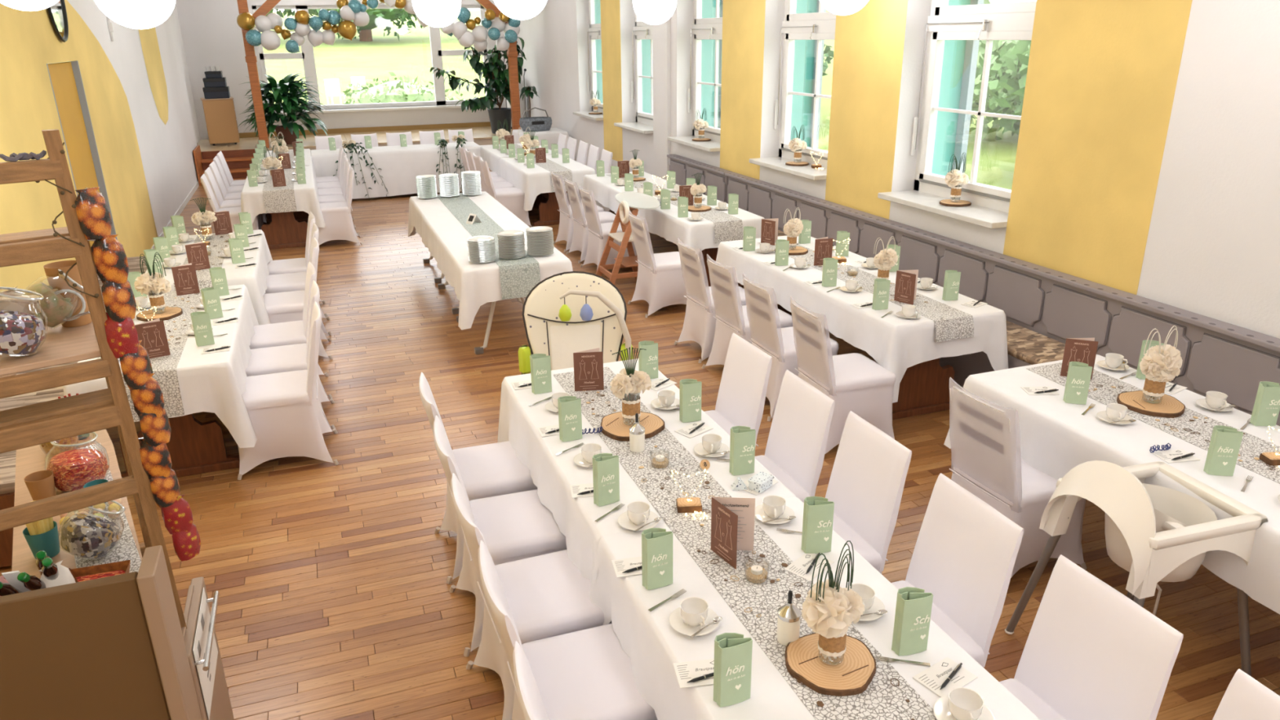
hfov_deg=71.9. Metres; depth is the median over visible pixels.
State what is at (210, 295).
folded napkin
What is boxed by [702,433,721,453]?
coffee cup
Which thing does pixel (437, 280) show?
folding table
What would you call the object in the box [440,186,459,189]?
plate
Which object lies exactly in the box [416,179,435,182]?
plate
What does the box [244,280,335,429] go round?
covered chair
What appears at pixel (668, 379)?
ballpoint pen
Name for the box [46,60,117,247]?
door
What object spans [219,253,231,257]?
saucer
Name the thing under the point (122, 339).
packet
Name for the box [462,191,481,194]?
plate
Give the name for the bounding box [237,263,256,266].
ballpoint pen
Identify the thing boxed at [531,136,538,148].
folded napkin
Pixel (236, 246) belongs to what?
folded napkin
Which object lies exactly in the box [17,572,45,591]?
bottle
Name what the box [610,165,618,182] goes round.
menu card
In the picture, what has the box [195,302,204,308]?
saucer
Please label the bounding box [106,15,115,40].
conduit
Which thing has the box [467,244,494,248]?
plate
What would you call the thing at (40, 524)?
stick
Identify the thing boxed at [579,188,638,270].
covered chair
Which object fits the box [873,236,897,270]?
flower bouquet
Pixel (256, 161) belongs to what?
folded napkin
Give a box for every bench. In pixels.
[0,256,147,567]
[666,154,732,204]
[724,172,1279,426]
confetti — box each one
[151,293,199,344]
[197,235,228,270]
[582,386,915,719]
[774,244,928,302]
[1088,384,1275,470]
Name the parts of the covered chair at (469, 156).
backrest, seat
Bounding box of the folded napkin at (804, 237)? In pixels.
[798,219,811,244]
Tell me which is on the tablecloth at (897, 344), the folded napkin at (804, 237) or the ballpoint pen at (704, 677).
the folded napkin at (804, 237)
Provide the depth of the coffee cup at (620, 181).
10.55 m
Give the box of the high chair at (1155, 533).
[1004,460,1267,676]
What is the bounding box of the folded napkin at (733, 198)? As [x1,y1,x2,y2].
[728,193,738,213]
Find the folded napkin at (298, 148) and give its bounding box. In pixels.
[295,146,304,159]
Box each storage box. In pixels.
[202,77,226,87]
[202,86,230,98]
[204,71,222,78]
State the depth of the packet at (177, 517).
2.73 m
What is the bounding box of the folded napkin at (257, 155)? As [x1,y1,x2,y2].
[253,152,262,164]
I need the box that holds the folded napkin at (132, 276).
[127,271,146,297]
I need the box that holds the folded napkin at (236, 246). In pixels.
[227,238,245,263]
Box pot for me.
[275,125,297,144]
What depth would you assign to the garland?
16.33 m
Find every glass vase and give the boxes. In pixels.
[147,292,165,313]
[200,224,213,239]
[522,143,528,151]
[529,148,535,157]
[593,105,598,111]
[621,393,640,425]
[631,168,639,178]
[693,195,702,208]
[697,128,704,137]
[786,235,796,249]
[793,150,801,161]
[817,631,847,661]
[876,267,889,279]
[950,185,962,201]
[1142,375,1165,404]
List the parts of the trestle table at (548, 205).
panel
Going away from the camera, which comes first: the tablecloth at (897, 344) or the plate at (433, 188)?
the tablecloth at (897, 344)
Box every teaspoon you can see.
[634,516,662,532]
[655,404,679,408]
[690,616,722,637]
[700,450,729,456]
[761,515,795,523]
[860,609,887,616]
[1109,419,1136,423]
[1215,404,1235,411]
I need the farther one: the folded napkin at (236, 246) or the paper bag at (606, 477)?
the folded napkin at (236, 246)
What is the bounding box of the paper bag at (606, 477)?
[592,453,619,506]
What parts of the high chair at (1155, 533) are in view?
leg, leg, leg, bucket seat, leg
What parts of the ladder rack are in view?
cross rail, cross rail, cross rail, cross rail, cross rail, leg, cross rail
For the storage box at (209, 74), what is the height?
0.118 m
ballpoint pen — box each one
[204,346,230,351]
[215,317,237,323]
[222,295,242,300]
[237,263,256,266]
[518,382,531,386]
[546,428,559,433]
[577,489,593,494]
[622,565,641,573]
[655,377,670,386]
[687,672,713,682]
[688,422,704,434]
[805,552,820,573]
[859,302,872,306]
[939,662,962,689]
[1034,388,1058,393]
[1168,382,1177,391]
[1171,452,1195,460]
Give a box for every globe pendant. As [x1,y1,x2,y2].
[0,0,59,11]
[93,0,175,29]
[412,0,461,27]
[493,0,546,20]
[632,0,676,24]
[819,0,868,15]
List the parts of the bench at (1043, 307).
panel, panel, panel, panel, panel, panel, panel, panel, panel, panel, panel, panel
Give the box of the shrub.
[342,71,463,104]
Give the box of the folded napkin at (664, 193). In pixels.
[660,189,670,208]
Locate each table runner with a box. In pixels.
[62,443,141,573]
[120,288,202,422]
[173,233,229,290]
[262,150,297,213]
[437,193,540,299]
[506,143,573,191]
[553,366,937,719]
[606,174,742,243]
[757,240,973,342]
[1026,362,1279,483]
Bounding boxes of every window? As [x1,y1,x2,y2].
[251,4,497,115]
[572,0,603,120]
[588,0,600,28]
[613,10,653,133]
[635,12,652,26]
[666,0,723,151]
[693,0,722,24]
[749,0,835,180]
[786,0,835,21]
[877,0,1036,228]
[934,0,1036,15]
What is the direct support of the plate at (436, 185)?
on the plate at (434, 187)
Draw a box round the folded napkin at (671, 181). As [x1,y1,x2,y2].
[666,170,675,188]
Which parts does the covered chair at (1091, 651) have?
seat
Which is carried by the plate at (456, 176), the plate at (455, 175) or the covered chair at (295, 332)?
the plate at (455, 175)
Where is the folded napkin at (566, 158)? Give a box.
[562,148,569,163]
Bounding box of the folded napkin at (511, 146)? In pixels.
[507,143,515,157]
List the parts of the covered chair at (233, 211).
backrest, seat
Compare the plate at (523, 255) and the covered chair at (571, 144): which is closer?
the plate at (523, 255)
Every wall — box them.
[0,0,200,293]
[175,0,518,139]
[517,0,1279,338]
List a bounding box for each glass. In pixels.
[50,0,66,39]
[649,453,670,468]
[670,195,677,200]
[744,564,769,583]
[847,268,858,275]
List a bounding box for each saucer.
[136,302,150,309]
[161,262,181,267]
[169,249,186,254]
[177,237,194,242]
[185,327,212,334]
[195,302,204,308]
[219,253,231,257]
[545,401,558,412]
[573,452,604,466]
[617,511,658,530]
[650,398,679,409]
[668,607,719,635]
[687,217,703,220]
[693,442,729,457]
[714,206,728,209]
[755,248,773,253]
[755,504,794,524]
[790,263,809,268]
[840,285,862,292]
[858,595,884,621]
[861,263,877,268]
[895,311,920,318]
[916,284,936,289]
[933,694,995,719]
[1096,410,1133,424]
[1097,360,1128,370]
[1195,398,1233,411]
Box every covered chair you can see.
[200,173,260,231]
[204,167,262,229]
[208,160,266,223]
[213,155,266,220]
[216,151,245,186]
[237,301,338,479]
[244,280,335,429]
[249,261,332,399]
[262,237,332,359]
[264,222,331,335]
[266,211,327,316]
[314,134,342,149]
[315,146,343,182]
[315,166,362,244]
[316,151,354,218]
[317,155,355,226]
[318,160,359,235]
[351,133,377,147]
[386,131,413,146]
[418,129,444,144]
[418,372,537,584]
[433,415,567,657]
[448,128,473,142]
[450,472,612,719]
[458,144,497,177]
[465,148,506,189]
[472,153,515,193]
[478,540,657,719]
[480,157,531,226]
[512,640,549,719]
[551,173,604,252]
[557,133,567,155]
[564,179,615,263]
[566,136,577,159]
[566,144,599,199]
[576,140,588,165]
[576,149,612,211]
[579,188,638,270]
[627,213,687,317]
[673,242,746,363]
[701,258,793,368]
[704,333,772,446]
[742,278,838,421]
[755,369,835,502]
[790,302,895,453]
[825,410,911,573]
[891,473,1023,667]
[949,386,1086,577]
[999,555,1183,719]
[1212,668,1279,719]
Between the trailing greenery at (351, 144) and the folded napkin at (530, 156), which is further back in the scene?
the trailing greenery at (351, 144)
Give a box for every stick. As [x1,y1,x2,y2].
[26,522,37,535]
[33,521,39,534]
[35,519,46,533]
[43,518,49,531]
[48,516,53,530]
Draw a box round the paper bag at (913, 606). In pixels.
[891,586,933,656]
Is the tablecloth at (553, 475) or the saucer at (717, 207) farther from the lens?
the saucer at (717, 207)
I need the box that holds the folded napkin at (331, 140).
[328,137,336,150]
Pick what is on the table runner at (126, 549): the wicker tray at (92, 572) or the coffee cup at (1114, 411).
the wicker tray at (92, 572)
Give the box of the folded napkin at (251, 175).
[246,169,257,186]
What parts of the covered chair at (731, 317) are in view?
slatted frame, seat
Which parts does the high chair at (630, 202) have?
leg, rail, leg, rail, seat, leg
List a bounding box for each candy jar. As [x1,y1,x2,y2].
[0,286,48,356]
[21,269,84,328]
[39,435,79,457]
[43,260,92,327]
[44,431,109,491]
[57,500,124,559]
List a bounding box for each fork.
[528,396,551,406]
[555,442,585,455]
[595,503,624,522]
[648,588,686,611]
[716,457,729,461]
[776,528,802,533]
[875,655,930,666]
[1081,403,1095,415]
[1119,371,1136,379]
[1240,417,1250,430]
[1240,475,1253,492]
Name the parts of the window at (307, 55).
sill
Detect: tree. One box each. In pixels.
[274,8,422,41]
[822,44,833,75]
[968,0,1036,139]
[971,40,1031,135]
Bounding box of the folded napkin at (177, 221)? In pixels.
[170,215,186,238]
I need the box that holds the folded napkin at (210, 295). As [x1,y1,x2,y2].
[200,287,222,319]
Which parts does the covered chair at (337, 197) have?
seat, backrest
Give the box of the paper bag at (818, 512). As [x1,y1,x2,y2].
[801,496,834,553]
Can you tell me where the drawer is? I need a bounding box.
[181,584,193,638]
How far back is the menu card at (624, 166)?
11.11 m
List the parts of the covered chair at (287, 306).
seat, backrest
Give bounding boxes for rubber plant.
[430,37,526,133]
[520,85,538,116]
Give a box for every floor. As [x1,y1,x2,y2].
[0,168,1279,719]
[196,126,512,157]
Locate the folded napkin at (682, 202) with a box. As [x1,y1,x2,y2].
[677,196,688,217]
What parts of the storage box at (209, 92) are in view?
lid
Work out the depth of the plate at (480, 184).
10.02 m
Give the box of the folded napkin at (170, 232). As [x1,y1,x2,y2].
[162,226,178,250]
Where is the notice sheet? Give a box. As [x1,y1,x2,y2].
[192,587,217,719]
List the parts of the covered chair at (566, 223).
slatted frame, seat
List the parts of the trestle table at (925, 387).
panel, panel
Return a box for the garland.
[236,0,520,53]
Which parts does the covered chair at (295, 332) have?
seat, backrest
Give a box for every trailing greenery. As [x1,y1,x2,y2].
[333,139,391,199]
[435,138,449,179]
[451,134,468,192]
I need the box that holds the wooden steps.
[192,145,255,186]
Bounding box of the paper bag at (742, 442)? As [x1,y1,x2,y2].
[729,426,755,475]
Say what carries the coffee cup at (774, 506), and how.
on the saucer at (760, 514)
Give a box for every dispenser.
[629,413,644,453]
[777,590,800,645]
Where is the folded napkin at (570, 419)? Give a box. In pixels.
[557,395,582,441]
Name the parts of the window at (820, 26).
opener lever, sill, opener rod, frame, shutter rail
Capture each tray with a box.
[1,568,78,592]
[71,560,130,582]
[615,191,660,209]
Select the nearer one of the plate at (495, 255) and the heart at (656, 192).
the plate at (495, 255)
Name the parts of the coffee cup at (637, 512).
handle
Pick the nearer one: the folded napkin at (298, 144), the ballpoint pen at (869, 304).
the ballpoint pen at (869, 304)
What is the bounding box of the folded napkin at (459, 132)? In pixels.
[457,131,465,143]
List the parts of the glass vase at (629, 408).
lace trim, lace trim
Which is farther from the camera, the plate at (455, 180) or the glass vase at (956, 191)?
the plate at (455, 180)
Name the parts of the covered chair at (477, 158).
backrest, seat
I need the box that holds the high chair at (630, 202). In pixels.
[595,191,660,284]
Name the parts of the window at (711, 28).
opener lever, sill, opener rod, frame, shutter rail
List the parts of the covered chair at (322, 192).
seat, backrest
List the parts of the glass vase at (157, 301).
lace trim, lace trim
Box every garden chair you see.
[324,78,345,105]
[350,75,365,90]
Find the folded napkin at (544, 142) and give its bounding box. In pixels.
[541,139,548,153]
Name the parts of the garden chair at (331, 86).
backrest, seat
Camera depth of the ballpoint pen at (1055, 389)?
4.38 m
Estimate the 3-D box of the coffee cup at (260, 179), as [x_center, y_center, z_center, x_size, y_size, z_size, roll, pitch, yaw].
[-4.781,-2.276,11.133,0.097,0.062,0.086,-1,20,-1]
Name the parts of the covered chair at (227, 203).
backrest, seat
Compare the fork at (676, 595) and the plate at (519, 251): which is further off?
the plate at (519, 251)
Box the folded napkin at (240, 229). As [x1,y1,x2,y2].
[233,223,248,247]
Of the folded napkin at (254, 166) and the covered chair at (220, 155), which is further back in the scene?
the covered chair at (220, 155)
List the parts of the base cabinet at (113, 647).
panel, corner post, bar handle, door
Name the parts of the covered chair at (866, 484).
seat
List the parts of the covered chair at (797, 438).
seat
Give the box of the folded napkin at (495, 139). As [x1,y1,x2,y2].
[492,135,498,148]
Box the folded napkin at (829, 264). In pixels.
[822,257,838,286]
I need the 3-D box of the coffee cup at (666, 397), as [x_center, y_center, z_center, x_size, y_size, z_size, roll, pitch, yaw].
[0.124,0.191,4.273,0.086,0.062,0.097,16,26,39]
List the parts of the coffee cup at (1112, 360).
handle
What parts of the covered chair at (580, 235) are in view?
slatted frame, seat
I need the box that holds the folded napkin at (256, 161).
[251,158,261,170]
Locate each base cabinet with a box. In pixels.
[0,545,234,719]
[200,97,239,145]
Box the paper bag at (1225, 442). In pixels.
[1203,425,1243,475]
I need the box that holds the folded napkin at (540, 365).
[529,353,551,394]
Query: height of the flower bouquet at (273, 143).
0.372 m
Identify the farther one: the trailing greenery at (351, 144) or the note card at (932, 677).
the trailing greenery at (351, 144)
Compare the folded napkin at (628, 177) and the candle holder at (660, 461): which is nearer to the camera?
the candle holder at (660, 461)
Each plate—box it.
[415,174,435,177]
[415,177,435,179]
[416,177,435,181]
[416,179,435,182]
[416,180,435,183]
[416,182,435,184]
[416,182,435,186]
[416,184,436,187]
[416,186,436,190]
[417,185,436,188]
[417,188,436,191]
[417,189,437,192]
[417,191,436,195]
[417,191,437,193]
[417,193,437,195]
[417,194,437,197]
[417,195,437,199]
[438,175,457,177]
[439,173,457,177]
[439,176,457,179]
[439,177,458,180]
[439,178,457,182]
[439,180,458,183]
[439,181,458,184]
[439,182,458,186]
[439,184,458,186]
[440,185,458,188]
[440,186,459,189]
[440,187,459,191]
[440,189,459,191]
[440,190,459,193]
[440,191,459,195]
[440,192,459,195]
[440,194,459,197]
[460,170,480,173]
[461,172,480,175]
[461,173,480,176]
[461,175,479,177]
[461,176,480,179]
[461,177,480,180]
[461,180,480,182]
[461,182,480,185]
[462,178,480,182]
[462,181,480,184]
[462,183,480,186]
[462,185,481,188]
[462,186,481,189]
[462,187,481,191]
[462,189,481,191]
[462,190,481,193]
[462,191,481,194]
[462,192,481,195]
[466,235,494,241]
[466,239,494,244]
[466,242,494,247]
[467,240,495,245]
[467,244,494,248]
[467,245,495,250]
[467,247,495,252]
[467,249,495,253]
[467,251,495,256]
[467,253,495,257]
[468,254,496,259]
[468,256,496,261]
[468,257,496,262]
[497,230,524,236]
[497,233,524,238]
[497,235,524,239]
[497,237,524,241]
[497,239,524,243]
[497,240,524,244]
[497,242,524,246]
[497,244,524,248]
[497,245,524,250]
[497,247,524,252]
[497,248,524,253]
[497,250,524,255]
[498,252,525,257]
[498,254,525,258]
[525,226,552,231]
[525,229,552,234]
[526,231,553,235]
[526,233,553,237]
[526,235,553,239]
[526,236,553,240]
[526,238,553,242]
[526,243,553,247]
[526,249,553,254]
[527,240,553,244]
[527,241,553,245]
[527,244,553,248]
[527,246,554,251]
[527,248,553,253]
[527,251,553,256]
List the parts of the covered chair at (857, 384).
slatted frame, seat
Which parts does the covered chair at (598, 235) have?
slatted frame, seat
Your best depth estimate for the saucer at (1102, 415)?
4.06 m
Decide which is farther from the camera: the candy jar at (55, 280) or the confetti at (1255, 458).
the confetti at (1255, 458)
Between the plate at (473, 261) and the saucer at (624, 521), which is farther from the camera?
the plate at (473, 261)
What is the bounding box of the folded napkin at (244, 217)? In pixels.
[238,212,253,234]
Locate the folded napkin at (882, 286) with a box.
[871,278,890,310]
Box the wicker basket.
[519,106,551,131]
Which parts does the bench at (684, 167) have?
panel, panel, rail, panel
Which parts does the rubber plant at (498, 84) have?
pot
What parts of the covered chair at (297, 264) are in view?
seat, backrest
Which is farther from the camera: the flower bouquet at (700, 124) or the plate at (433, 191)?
the flower bouquet at (700, 124)
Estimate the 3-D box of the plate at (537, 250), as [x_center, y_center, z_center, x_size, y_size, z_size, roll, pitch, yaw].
[-0.817,-0.917,7.267,0.220,0.015,0.220,-15,24,-33]
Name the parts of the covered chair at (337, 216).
seat, backrest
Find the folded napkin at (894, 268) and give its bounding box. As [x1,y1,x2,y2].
[886,244,900,271]
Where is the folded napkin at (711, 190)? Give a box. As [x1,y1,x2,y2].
[706,185,716,205]
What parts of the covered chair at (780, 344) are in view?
slatted frame, seat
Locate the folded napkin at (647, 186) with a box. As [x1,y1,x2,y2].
[643,182,653,196]
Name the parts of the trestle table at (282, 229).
panel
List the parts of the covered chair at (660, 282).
slatted frame, seat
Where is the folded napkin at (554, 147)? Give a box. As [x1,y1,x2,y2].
[551,143,558,157]
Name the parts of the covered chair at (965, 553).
seat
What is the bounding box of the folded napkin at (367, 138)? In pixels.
[364,135,372,148]
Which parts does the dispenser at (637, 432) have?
metal lid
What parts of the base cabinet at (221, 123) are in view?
panel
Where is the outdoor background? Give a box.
[260,8,1018,190]
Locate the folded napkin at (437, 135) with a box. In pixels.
[434,132,440,145]
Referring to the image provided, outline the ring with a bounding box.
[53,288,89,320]
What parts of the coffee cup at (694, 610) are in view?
handle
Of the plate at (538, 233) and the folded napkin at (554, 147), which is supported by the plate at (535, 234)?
the plate at (538, 233)
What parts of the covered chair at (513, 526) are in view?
leg, backrest, leg, seat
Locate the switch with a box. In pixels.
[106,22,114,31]
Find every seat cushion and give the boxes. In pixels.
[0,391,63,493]
[777,230,784,234]
[1005,320,1065,364]
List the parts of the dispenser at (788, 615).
metal lid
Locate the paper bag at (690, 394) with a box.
[679,378,702,422]
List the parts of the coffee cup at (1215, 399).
handle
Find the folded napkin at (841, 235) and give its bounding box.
[835,231,849,256]
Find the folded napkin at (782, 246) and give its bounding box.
[774,239,789,266]
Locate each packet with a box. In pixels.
[0,285,24,297]
[0,294,40,314]
[0,575,8,596]
[39,560,75,587]
[74,186,111,239]
[90,234,128,283]
[101,276,136,322]
[104,312,139,358]
[119,340,152,390]
[129,373,164,417]
[137,437,172,479]
[138,407,171,446]
[150,469,180,507]
[160,494,193,534]
[172,523,200,561]
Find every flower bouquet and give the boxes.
[133,252,171,311]
[190,197,217,238]
[262,144,282,169]
[269,132,286,147]
[273,135,288,154]
[495,119,510,138]
[518,126,530,145]
[525,130,539,148]
[589,89,600,111]
[609,346,651,421]
[628,150,642,168]
[689,173,706,195]
[693,107,708,137]
[782,207,803,247]
[788,124,807,160]
[801,540,864,638]
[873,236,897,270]
[944,152,968,199]
[1139,325,1182,399]
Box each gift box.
[730,476,746,490]
[747,471,773,493]
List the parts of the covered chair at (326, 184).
seat, backrest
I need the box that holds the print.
[467,215,474,221]
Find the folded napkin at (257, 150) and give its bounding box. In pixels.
[254,148,263,159]
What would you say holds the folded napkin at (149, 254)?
on the tablecloth at (254, 278)
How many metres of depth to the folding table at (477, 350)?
7.25 m
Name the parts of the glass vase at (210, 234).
lace trim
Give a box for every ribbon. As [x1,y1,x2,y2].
[582,426,602,434]
[1149,442,1171,453]
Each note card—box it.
[200,345,230,354]
[211,317,238,324]
[219,295,243,302]
[235,263,255,268]
[243,248,258,252]
[247,234,262,237]
[511,380,531,390]
[537,424,559,436]
[569,483,593,497]
[611,556,642,577]
[651,377,676,391]
[673,658,714,688]
[674,421,713,438]
[733,246,742,249]
[743,479,777,495]
[762,261,774,265]
[784,553,834,581]
[804,280,822,285]
[850,302,872,308]
[854,259,866,263]
[912,657,977,697]
[961,300,986,307]
[1020,386,1058,395]
[1152,448,1199,462]
[1164,382,1186,394]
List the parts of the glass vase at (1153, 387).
lace trim, lace trim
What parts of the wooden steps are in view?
panel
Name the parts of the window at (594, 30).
sill, opener lever, opener rod, frame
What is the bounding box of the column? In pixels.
[506,79,525,128]
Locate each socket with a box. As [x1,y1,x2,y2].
[1042,494,1078,536]
[1125,560,1156,599]
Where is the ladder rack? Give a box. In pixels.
[0,128,186,628]
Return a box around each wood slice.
[136,306,182,321]
[588,112,602,114]
[600,411,664,441]
[633,177,645,181]
[688,205,711,212]
[692,137,711,141]
[774,245,808,255]
[785,161,808,166]
[785,632,875,696]
[939,199,971,206]
[1116,390,1185,417]
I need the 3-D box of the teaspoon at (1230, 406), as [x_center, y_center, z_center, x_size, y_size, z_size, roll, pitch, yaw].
[2.746,0.226,4.139,0.133,0.006,0.022,-10,22,-24]
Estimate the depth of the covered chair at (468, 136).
15.62 m
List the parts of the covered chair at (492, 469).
backrest, leg, leg, seat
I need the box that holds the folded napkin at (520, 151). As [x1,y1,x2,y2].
[516,147,524,162]
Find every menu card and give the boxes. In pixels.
[134,318,170,358]
[171,262,199,295]
[184,241,210,270]
[213,210,232,235]
[271,168,286,186]
[277,152,291,168]
[292,141,302,155]
[504,134,514,148]
[534,146,546,163]
[573,347,604,391]
[595,160,604,176]
[610,165,618,182]
[617,160,629,177]
[679,184,693,205]
[711,497,755,569]
[760,217,778,245]
[813,236,832,266]
[893,269,918,305]
[1060,337,1098,379]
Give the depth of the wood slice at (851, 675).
2.48 m
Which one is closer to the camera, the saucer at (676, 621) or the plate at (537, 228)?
the saucer at (676, 621)
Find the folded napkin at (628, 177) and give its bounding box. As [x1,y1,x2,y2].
[624,173,633,191]
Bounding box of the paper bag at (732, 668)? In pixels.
[713,632,752,707]
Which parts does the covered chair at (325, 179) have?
seat, backrest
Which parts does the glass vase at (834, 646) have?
lace trim, lace trim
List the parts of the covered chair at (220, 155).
backrest, seat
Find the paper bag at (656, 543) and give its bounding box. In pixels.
[641,528,672,590]
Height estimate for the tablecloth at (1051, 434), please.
0.432 m
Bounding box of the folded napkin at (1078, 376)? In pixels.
[1062,361,1092,404]
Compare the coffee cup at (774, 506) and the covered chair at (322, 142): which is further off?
the covered chair at (322, 142)
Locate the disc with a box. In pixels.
[699,459,710,470]
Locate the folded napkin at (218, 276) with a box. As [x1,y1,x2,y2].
[208,266,229,296]
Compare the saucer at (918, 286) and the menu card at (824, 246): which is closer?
the saucer at (918, 286)
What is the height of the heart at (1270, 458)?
0.167 m
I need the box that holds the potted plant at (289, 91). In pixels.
[238,72,328,144]
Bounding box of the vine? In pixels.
[35,142,98,297]
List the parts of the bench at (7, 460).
rail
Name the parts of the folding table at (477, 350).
leg, leg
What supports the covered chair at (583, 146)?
on the floor at (335, 602)
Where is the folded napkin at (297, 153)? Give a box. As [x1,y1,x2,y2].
[295,151,304,161]
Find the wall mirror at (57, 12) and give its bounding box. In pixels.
[47,0,68,42]
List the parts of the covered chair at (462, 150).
backrest, seat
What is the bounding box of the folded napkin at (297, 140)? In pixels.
[296,138,304,151]
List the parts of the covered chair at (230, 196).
backrest, seat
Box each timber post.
[236,0,280,148]
[475,0,520,130]
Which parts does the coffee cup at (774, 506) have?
handle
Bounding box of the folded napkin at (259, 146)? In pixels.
[256,143,265,157]
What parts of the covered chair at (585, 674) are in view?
backrest, seat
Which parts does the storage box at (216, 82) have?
lid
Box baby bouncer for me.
[518,271,632,374]
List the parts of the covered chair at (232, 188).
backrest, seat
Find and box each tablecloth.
[62,284,258,448]
[144,229,272,324]
[240,165,325,227]
[251,148,317,183]
[310,142,480,199]
[408,191,573,329]
[480,142,559,173]
[497,154,600,211]
[497,358,795,590]
[511,127,568,150]
[580,171,764,253]
[589,497,1039,719]
[715,235,1008,403]
[943,354,1279,614]
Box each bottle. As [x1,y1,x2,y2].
[0,581,22,595]
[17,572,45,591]
[35,550,49,575]
[41,557,58,580]
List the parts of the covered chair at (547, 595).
backrest, leg, seat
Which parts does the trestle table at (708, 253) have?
panel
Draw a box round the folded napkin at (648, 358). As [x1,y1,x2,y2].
[638,340,657,378]
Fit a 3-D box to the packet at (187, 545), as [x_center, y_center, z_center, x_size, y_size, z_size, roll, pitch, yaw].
[-1.431,0.567,2.785,0.047,0.123,0.083,13,24,33]
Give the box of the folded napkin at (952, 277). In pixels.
[942,270,960,300]
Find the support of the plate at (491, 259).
on the plate at (473, 261)
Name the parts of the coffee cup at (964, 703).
handle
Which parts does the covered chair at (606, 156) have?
backrest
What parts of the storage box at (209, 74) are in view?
lid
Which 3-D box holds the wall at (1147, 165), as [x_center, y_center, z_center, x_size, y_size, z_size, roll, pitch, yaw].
[1.553,-3.288,9.717,0.690,4.900,24.200,-8,21,-19]
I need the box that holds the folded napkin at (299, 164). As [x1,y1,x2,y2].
[295,161,305,173]
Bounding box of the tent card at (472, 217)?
[466,213,481,224]
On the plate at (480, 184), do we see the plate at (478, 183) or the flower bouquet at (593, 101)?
the plate at (478, 183)
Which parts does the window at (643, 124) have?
opener lever, sill, opener rod, frame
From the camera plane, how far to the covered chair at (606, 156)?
12.43 m
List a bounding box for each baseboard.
[151,180,199,248]
[239,121,490,137]
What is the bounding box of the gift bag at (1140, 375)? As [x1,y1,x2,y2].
[1135,339,1164,379]
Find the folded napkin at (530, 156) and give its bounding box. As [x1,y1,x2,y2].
[526,152,534,168]
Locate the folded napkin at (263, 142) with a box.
[257,140,266,151]
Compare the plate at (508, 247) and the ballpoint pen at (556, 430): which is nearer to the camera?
the ballpoint pen at (556, 430)
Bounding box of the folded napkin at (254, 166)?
[249,163,259,177]
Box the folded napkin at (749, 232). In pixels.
[742,226,755,251]
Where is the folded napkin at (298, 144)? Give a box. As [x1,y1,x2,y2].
[295,142,304,155]
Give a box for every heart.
[137,306,156,319]
[194,228,210,246]
[652,174,667,195]
[671,469,707,519]
[810,151,823,168]
[831,238,850,265]
[1258,426,1279,467]
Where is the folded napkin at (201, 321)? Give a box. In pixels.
[190,311,214,346]
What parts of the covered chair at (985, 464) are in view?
slatted frame, seat, leg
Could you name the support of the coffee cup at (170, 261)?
on the saucer at (176, 264)
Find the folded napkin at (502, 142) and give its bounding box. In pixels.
[499,139,506,153]
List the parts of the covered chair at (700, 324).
slatted frame, seat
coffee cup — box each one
[134,296,147,307]
[163,257,175,266]
[171,244,182,253]
[177,232,189,241]
[222,247,231,256]
[228,232,235,238]
[256,176,263,182]
[258,169,265,175]
[551,392,569,408]
[581,443,601,462]
[617,178,623,184]
[626,501,650,524]
[636,187,643,193]
[657,389,675,406]
[673,185,680,191]
[680,596,708,626]
[691,212,700,219]
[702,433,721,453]
[717,202,726,208]
[760,243,769,252]
[762,494,786,518]
[794,257,806,267]
[845,280,859,290]
[847,582,875,613]
[866,257,875,267]
[902,304,919,316]
[920,277,933,288]
[947,687,983,719]
[1105,352,1128,368]
[1106,403,1127,421]
[1205,391,1227,408]
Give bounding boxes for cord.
[0,150,46,161]
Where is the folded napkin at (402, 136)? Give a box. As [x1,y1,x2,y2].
[399,133,407,146]
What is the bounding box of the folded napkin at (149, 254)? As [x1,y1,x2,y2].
[143,248,163,274]
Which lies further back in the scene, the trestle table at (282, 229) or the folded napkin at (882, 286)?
the trestle table at (282, 229)
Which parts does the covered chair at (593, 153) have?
backrest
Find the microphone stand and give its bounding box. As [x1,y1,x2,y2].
[523,68,526,117]
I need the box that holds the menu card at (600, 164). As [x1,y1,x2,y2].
[595,160,604,176]
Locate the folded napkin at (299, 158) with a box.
[295,155,305,170]
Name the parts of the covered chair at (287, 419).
leg, seat, backrest, leg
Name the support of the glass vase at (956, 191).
on the wood slice at (948, 202)
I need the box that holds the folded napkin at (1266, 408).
[1249,381,1279,426]
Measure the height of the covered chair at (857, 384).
0.922 m
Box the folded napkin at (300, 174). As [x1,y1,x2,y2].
[295,167,306,184]
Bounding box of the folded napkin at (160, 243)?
[152,236,170,262]
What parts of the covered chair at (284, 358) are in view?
seat, backrest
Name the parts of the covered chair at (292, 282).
seat, backrest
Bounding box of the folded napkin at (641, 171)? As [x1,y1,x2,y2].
[635,160,644,176]
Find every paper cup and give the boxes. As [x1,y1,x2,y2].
[22,520,59,559]
[23,470,56,500]
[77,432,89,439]
[83,479,108,502]
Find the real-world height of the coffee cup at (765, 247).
0.062 m
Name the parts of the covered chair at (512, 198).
backrest, seat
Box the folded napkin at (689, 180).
[686,177,695,195]
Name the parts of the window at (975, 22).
opener lever, sill, opener rod, shutter rail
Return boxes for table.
[11,429,142,578]
[119,413,239,481]
[261,211,308,248]
[389,193,417,196]
[422,255,444,283]
[437,280,523,314]
[456,297,524,354]
[532,191,570,226]
[608,209,743,287]
[772,302,955,419]

